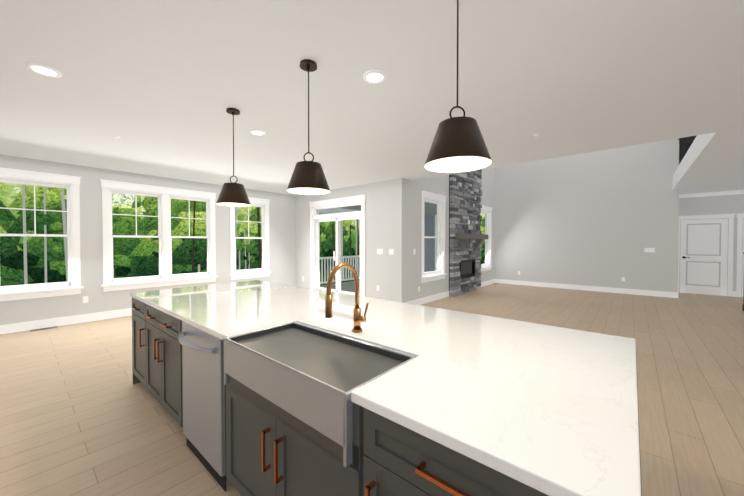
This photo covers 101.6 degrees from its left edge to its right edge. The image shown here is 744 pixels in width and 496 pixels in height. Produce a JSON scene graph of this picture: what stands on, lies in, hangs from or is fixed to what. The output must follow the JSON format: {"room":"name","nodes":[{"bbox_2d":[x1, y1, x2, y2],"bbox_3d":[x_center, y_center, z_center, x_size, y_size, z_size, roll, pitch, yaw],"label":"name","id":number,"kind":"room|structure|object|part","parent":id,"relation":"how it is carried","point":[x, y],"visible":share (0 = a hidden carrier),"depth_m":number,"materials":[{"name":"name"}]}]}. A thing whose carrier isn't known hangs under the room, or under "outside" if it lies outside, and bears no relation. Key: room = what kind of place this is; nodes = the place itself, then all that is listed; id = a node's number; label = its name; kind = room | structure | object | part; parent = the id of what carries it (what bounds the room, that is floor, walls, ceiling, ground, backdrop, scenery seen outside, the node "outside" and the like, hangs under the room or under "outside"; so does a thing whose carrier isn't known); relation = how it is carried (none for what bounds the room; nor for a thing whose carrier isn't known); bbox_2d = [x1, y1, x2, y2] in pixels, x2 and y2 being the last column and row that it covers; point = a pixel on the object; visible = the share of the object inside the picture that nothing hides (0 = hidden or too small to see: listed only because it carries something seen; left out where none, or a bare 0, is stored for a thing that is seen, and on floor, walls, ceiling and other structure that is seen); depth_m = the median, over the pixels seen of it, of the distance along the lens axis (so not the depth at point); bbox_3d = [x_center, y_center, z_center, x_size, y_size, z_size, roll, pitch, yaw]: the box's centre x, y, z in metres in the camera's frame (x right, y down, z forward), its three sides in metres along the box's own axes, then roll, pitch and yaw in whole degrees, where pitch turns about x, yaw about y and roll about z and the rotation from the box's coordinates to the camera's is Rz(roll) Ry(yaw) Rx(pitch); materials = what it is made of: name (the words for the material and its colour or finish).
{"room":"kitchen","nodes":[
{"label":"kitchen","id":0,"kind":"room"},
{"bbox_2d":[0,154,295,324],"bbox_3d":[-5.310,-0.051,5.273,0.160,2.770,9.708,1,1,41],"label":"wall","id":1,"kind":"structure","parent":0,"point":[282,238],"depth_m":5.57,"materials":[{"name":"grey paint"}]},
{"bbox_2d":[0,167,82,300],"bbox_3d":[-5.523,-0.199,4.980,0.215,2.055,1.110,1,1,41],"label":"window","id":2,"kind":"structure","parent":1,"relation":"in","point":[71,184],"depth_m":5.12,"materials":[{"name":"white wood"}]},
{"bbox_2d":[83,296,88,302],"bbox_3d":[-5.100,0.932,5.405,0.006,0.118,0.075,1,1,41],"label":"outlet","id":3,"kind":"object","parent":1,"relation":"attached to","point":[85,299],"depth_m":5.40,"materials":[{"name":"white plastic"}]},
{"bbox_2d":[100,179,217,291],"bbox_3d":[-4.341,-0.220,6.358,0.215,2.055,2.040,1,1,41],"label":"window","id":4,"kind":"structure","parent":1,"relation":"in","point":[164,277],"depth_m":6.28,"materials":[{"name":"white wood"}]},
{"bbox_2d":[229,197,270,279],"bbox_3d":[-3.134,-0.240,7.766,0.215,2.055,1.090,1,1,41],"label":"window","id":5,"kind":"structure","parent":1,"relation":"in","point":[264,204],"depth_m":7.84,"materials":[{"name":"white wood"}]},
{"bbox_2d":[296,178,406,302],"bbox_3d":[-0.788,-0.087,7.697,3.870,2.770,0.180,1,1,41],"label":"wall","id":6,"kind":"structure","parent":0,"point":[385,217],"depth_m":6.77,"materials":[{"name":"grey paint"}]},
{"bbox_2d":[309,194,365,296],"bbox_3d":[-0.875,0.035,7.747,2.060,2.525,0.220,1,1,41],"label":"door","id":7,"kind":"structure","parent":6,"relation":"in","point":[316,218],"depth_m":7.74,"materials":[{"name":"white wood"}]},
{"bbox_3d":[-0.864,0.045,7.761,1.670,2.115,0.055,1,1,41],"label":"glass","id":8,"kind":"part","parent":7,"relation":"part of","materials":[{"name":"clear glass"}]},
{"bbox_2d":[0,283,743,495],"bbox_3d":[1.565,1.413,3.978,12.312,0.120,16.660,1,1,41],"label":"floor","id":9,"kind":"structure","parent":0,"point":[81,414],"depth_m":2.72,"materials":[{"name":"brown wood"}]},
{"bbox_2d":[30,326,56,331],"bbox_3d":[-5.370,1.335,4.970,0.110,0.006,0.300,1,1,41],"label":"floor vent","id":10,"kind":"object","parent":9,"relation":"in","point":[56,326],"depth_m":4.98,"materials":[{"name":"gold metal"}]},
{"bbox_2d":[132,298,638,495],"bbox_3d":[-0.547,0.939,2.268,3.820,0.879,1.430,1,1,41],"label":"kitchen island","id":11,"kind":"object","parent":9,"relation":"on","point":[259,388],"depth_m":1.29,"materials":[{"name":"grey paint"}]},
{"bbox_2d":[178,321,231,491],"bbox_3d":[-1.081,0.944,1.889,0.610,0.879,0.160,1,1,41],"label":"dishwasher","id":12,"kind":"object","parent":11,"relation":"in","point":[202,349],"depth_m":1.84,"materials":[{"name":"silver metal"}]},
{"bbox_2d":[130,282,641,495],"bbox_3d":[-0.520,0.482,2.298,3.810,0.035,1.362,1,1,41],"label":"island countertop","id":13,"kind":"structure","parent":11,"relation":"on","point":[553,407],"depth_m":1.21,"materials":[{"name":"white stone"}]},
{"bbox_2d":[223,322,416,466],"bbox_3d":[-0.291,0.607,1.469,0.922,0.260,0.444,1,1,41],"label":"sink","id":14,"kind":"object","parent":13,"relation":"in","point":[306,377],"depth_m":1.32,"materials":[{"name":"silver metal"}]},
{"bbox_2d":[325,262,368,332],"bbox_3d":[-0.134,0.277,1.619,0.098,0.393,0.259,1,1,41],"label":"faucet","id":15,"kind":"object","parent":13,"relation":"on","point":[357,318],"depth_m":1.67,"materials":[{"name":"gold metal"}]},
{"bbox_2d":[742,252,743,310],"bbox_3d":[8.284,0.384,6.040,1.205,1.878,0.640,1,1,41],"label":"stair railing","id":16,"kind":"object","parent":9,"relation":"on","point":[743,297],"visible":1,"depth_m":6.32,"materials":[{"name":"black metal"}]},
{"bbox_2d":[0,0,743,195],"bbox_3d":[1.565,-1.577,3.934,12.312,0.320,16.660,1,1,41],"label":"ceiling","id":17,"kind":"structure","parent":0,"point":[158,87],"depth_m":2.59,"materials":[{"name":"white paint"}]},
{"bbox_2d":[26,63,61,77],"bbox_3d":[-2.574,-1.388,2.388,0.196,0.012,0.196,1,1,41],"label":"recessed light","id":18,"kind":"object","parent":17,"relation":"in","point":[44,70],"visible":0.96,"depth_m":2.38,"materials":[{"name":"white plastic"}]},
{"bbox_2d":[216,108,250,206],"bbox_3d":[-1.423,-0.921,3.120,0.332,0.967,0.332,1,1,41],"label":"pendant light","id":19,"kind":"object","parent":17,"relation":"hanging from","point":[233,194],"visible":1,"depth_m":3.05,"materials":[{"name":"brown metal"}]},
{"bbox_3d":[-1.423,-0.542,3.126,0.332,0.209,0.332,1,1,41],"label":"lamp shade","id":20,"kind":"part","parent":19,"relation":"part of","materials":[{"name":"brown metal"}]},
{"bbox_3d":[-1.423,-0.540,3.126,0.326,0.204,0.326,1,1,41],"label":"lamp shade","id":21,"kind":"part","parent":19,"relation":"part of","materials":[{"name":"white glass"}]},
{"bbox_2d":[249,129,265,135],"bbox_3d":[-1.408,-1.407,3.732,0.196,0.012,0.196,1,1,41],"label":"recessed light","id":22,"kind":"object","parent":17,"relation":"in","point":[257,132],"visible":1,"depth_m":3.72,"materials":[{"name":"white plastic"}]},
{"bbox_2d":[286,59,330,194],"bbox_3d":[-0.483,-0.909,2.314,0.332,0.967,0.332,1,1,41],"label":"pendant light","id":23,"kind":"object","parent":17,"relation":"hanging from","point":[308,177],"visible":1,"depth_m":2.24,"materials":[{"name":"brown metal"}]},
{"bbox_3d":[-0.483,-0.530,2.320,0.332,0.209,0.332,1,1,41],"label":"lamp shade","id":24,"kind":"part","parent":23,"relation":"part of","materials":[{"name":"brown metal"}]},
{"bbox_3d":[-0.483,-0.528,2.320,0.326,0.204,0.326,1,1,41],"label":"lamp shade","id":25,"kind":"part","parent":23,"relation":"part of","materials":[{"name":"white glass"}]},
{"bbox_2d":[114,134,538,172],"bbox_3d":[-0.950,-1.405,4.143,5.064,0.030,3.464,1,1,41],"label":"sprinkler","id":26,"kind":"object","parent":17,"relation":"attached to","point":[117,137],"visible":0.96,"depth_m":3.87,"materials":[{"name":"white"}]},
{"bbox_2d":[363,70,386,83],"bbox_3d":[0.022,-1.389,2.480,0.196,0.012,0.196,1,1,41],"label":"recessed light","id":27,"kind":"object","parent":17,"relation":"in","point":[374,76],"visible":1,"depth_m":2.47,"materials":[{"name":"white plastic"}]},
{"bbox_2d":[424,0,491,172],"bbox_3d":[0.431,-0.897,1.530,0.332,0.967,0.332,1,1,41],"label":"pendant light","id":28,"kind":"object","parent":17,"relation":"hanging from","point":[458,145],"visible":1,"depth_m":1.45,"materials":[{"name":"brown metal"}]},
{"bbox_3d":[0.431,-0.519,1.536,0.332,0.209,0.332,1,1,41],"label":"lamp shade","id":29,"kind":"part","parent":28,"relation":"part of","materials":[{"name":"brown metal"}]},
{"bbox_3d":[0.431,-0.517,1.536,0.326,0.204,0.326,1,1,41],"label":"lamp shade","id":30,"kind":"part","parent":28,"relation":"part of","materials":[{"name":"white glass"}]},
{"bbox_2d":[673,135,697,175],"bbox_3d":[6.054,-1.782,5.685,0.220,0.040,5.340,1,1,41],"label":"beam","id":31,"kind":"structure","parent":17,"relation":"on","point":[686,153],"depth_m":5.74,"materials":[{"name":"white paint"}]},
{"bbox_2d":[678,135,696,163],"bbox_3d":[6.058,-2.277,5.675,0.050,0.950,5.340,1,1,41],"label":"railing","id":32,"kind":"object","parent":31,"relation":"on","point":[685,143],"visible":0.15,"depth_m":6.89,"materials":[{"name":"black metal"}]},
{"bbox_2d":[319,202,436,292],"bbox_3d":[0.691,-0.245,10.992,5.598,3.310,6.792,1,1,41],"label":"porch","id":33,"kind":"object","parent":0,"point":[430,224],"depth_m":11.29,"materials":[{"name":"grey"}]},
{"bbox_3d":[-0.291,-0.052,11.772,0.200,2.660,6.692,1,1,41],"label":"deck railing","id":34,"kind":"part","parent":33,"relation":"part of","materials":[{"name":"white wood"}]},
{"bbox_3d":[3.237,-0.304,12.900,1.220,3.050,0.100,1,1,41],"label":"siding trim","id":35,"kind":"part","parent":33,"relation":"part of","materials":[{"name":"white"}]},
{"bbox_2d":[406,167,494,301],"bbox_3d":[2.935,-1.524,9.168,0.160,5.600,6.932,1,1,41],"label":"wall","id":36,"kind":"structure","parent":0,"point":[439,185],"depth_m":7.11,"materials":[{"name":"grey paint"}]},
{"bbox_2d":[421,190,446,282],"bbox_3d":[1.463,-0.245,7.427,0.215,2.115,1.180,1,1,41],"label":"window","id":37,"kind":"structure","parent":36,"relation":"in","point":[439,273],"depth_m":7.70,"materials":[{"name":"white wood"}]},
{"bbox_2d":[480,205,492,271],"bbox_3d":[3.676,-0.283,10.008,0.215,2.115,1.140,1,1,41],"label":"window","id":38,"kind":"structure","parent":36,"relation":"in","point":[486,210],"depth_m":10.31,"materials":[{"name":"white wood"}]},
{"bbox_2d":[449,169,487,296],"bbox_3d":[2.928,-0.867,8.739,0.400,4.300,2.305,1,1,41],"label":"stone wall","id":39,"kind":"structure","parent":0,"point":[466,237],"depth_m":8.44,"materials":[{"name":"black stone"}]},
{"bbox_3d":[2.706,0.599,8.678,0.010,0.377,0.940,1,1,41],"label":"glass","id":40,"kind":"part","parent":39,"relation":"part of","materials":[{"name":"black glass"}]},
{"bbox_2d":[495,138,678,292],"bbox_3d":[6.120,-1.525,9.255,4.562,5.600,0.160,1,1,41],"label":"wall","id":41,"kind":"structure","parent":0,"point":[603,218],"depth_m":8.86,"materials":[{"name":"grey paint"}]},
{"bbox_2d":[644,248,654,251],"bbox_3d":[7.388,0.073,8.083,0.197,0.083,0.006,1,1,41],"label":"light switch","id":42,"kind":"object","parent":41,"relation":"attached to","point":[645,249],"depth_m":8.08,"materials":[{"name":"white plastic"}]},
{"bbox_2d":[679,194,743,290],"bbox_3d":[1.574,-0.030,3.844,12.472,2.770,16.820,1,1,41],"label":"wall","id":43,"kind":"structure","parent":0,"point":[721,204],"depth_m":8.10,"materials":[{"name":"grey paint"}]},
{"bbox_2d":[0,190,743,334],"bbox_3d":[1.574,-0.030,3.844,12.152,2.770,16.500,1,1,41],"label":"baseboard","id":44,"kind":"structure","parent":43,"relation":"attached to","point":[31,325],"depth_m":7.61,"materials":[{"name":"white wood"}]},
{"bbox_2d":[678,213,743,296],"bbox_3d":[9.475,0.212,7.903,2.279,2.167,0.057,1,1,41],"label":"door","id":45,"kind":"structure","parent":43,"relation":"attached to","point":[705,254],"depth_m":8.21,"materials":[{"name":"white wood"}]},
{"bbox_3d":[9.906,0.217,7.533,1.144,2.167,0.057,1,1,41],"label":"hall door trim","id":46,"kind":"part","parent":45,"relation":"part of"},
{"bbox_3d":[9.923,0.269,7.554,0.924,2.062,0.004,1,1,41],"label":"panel mould trim","id":47,"kind":"part","parent":45,"relation":"part of","materials":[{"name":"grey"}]},
{"label":"outside","id":48,"kind":"structure","parent":0,"visible":0},
{"bbox_2d":[0,182,484,285],"bbox_3d":[-1.463,-4.224,9.151,38.552,21.000,64.296,1,1,41],"label":"forest","id":49,"kind":"object","parent":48,"point":[40,251],"depth_m":15.22,"materials":[{"name":"green plant"}]}
]}

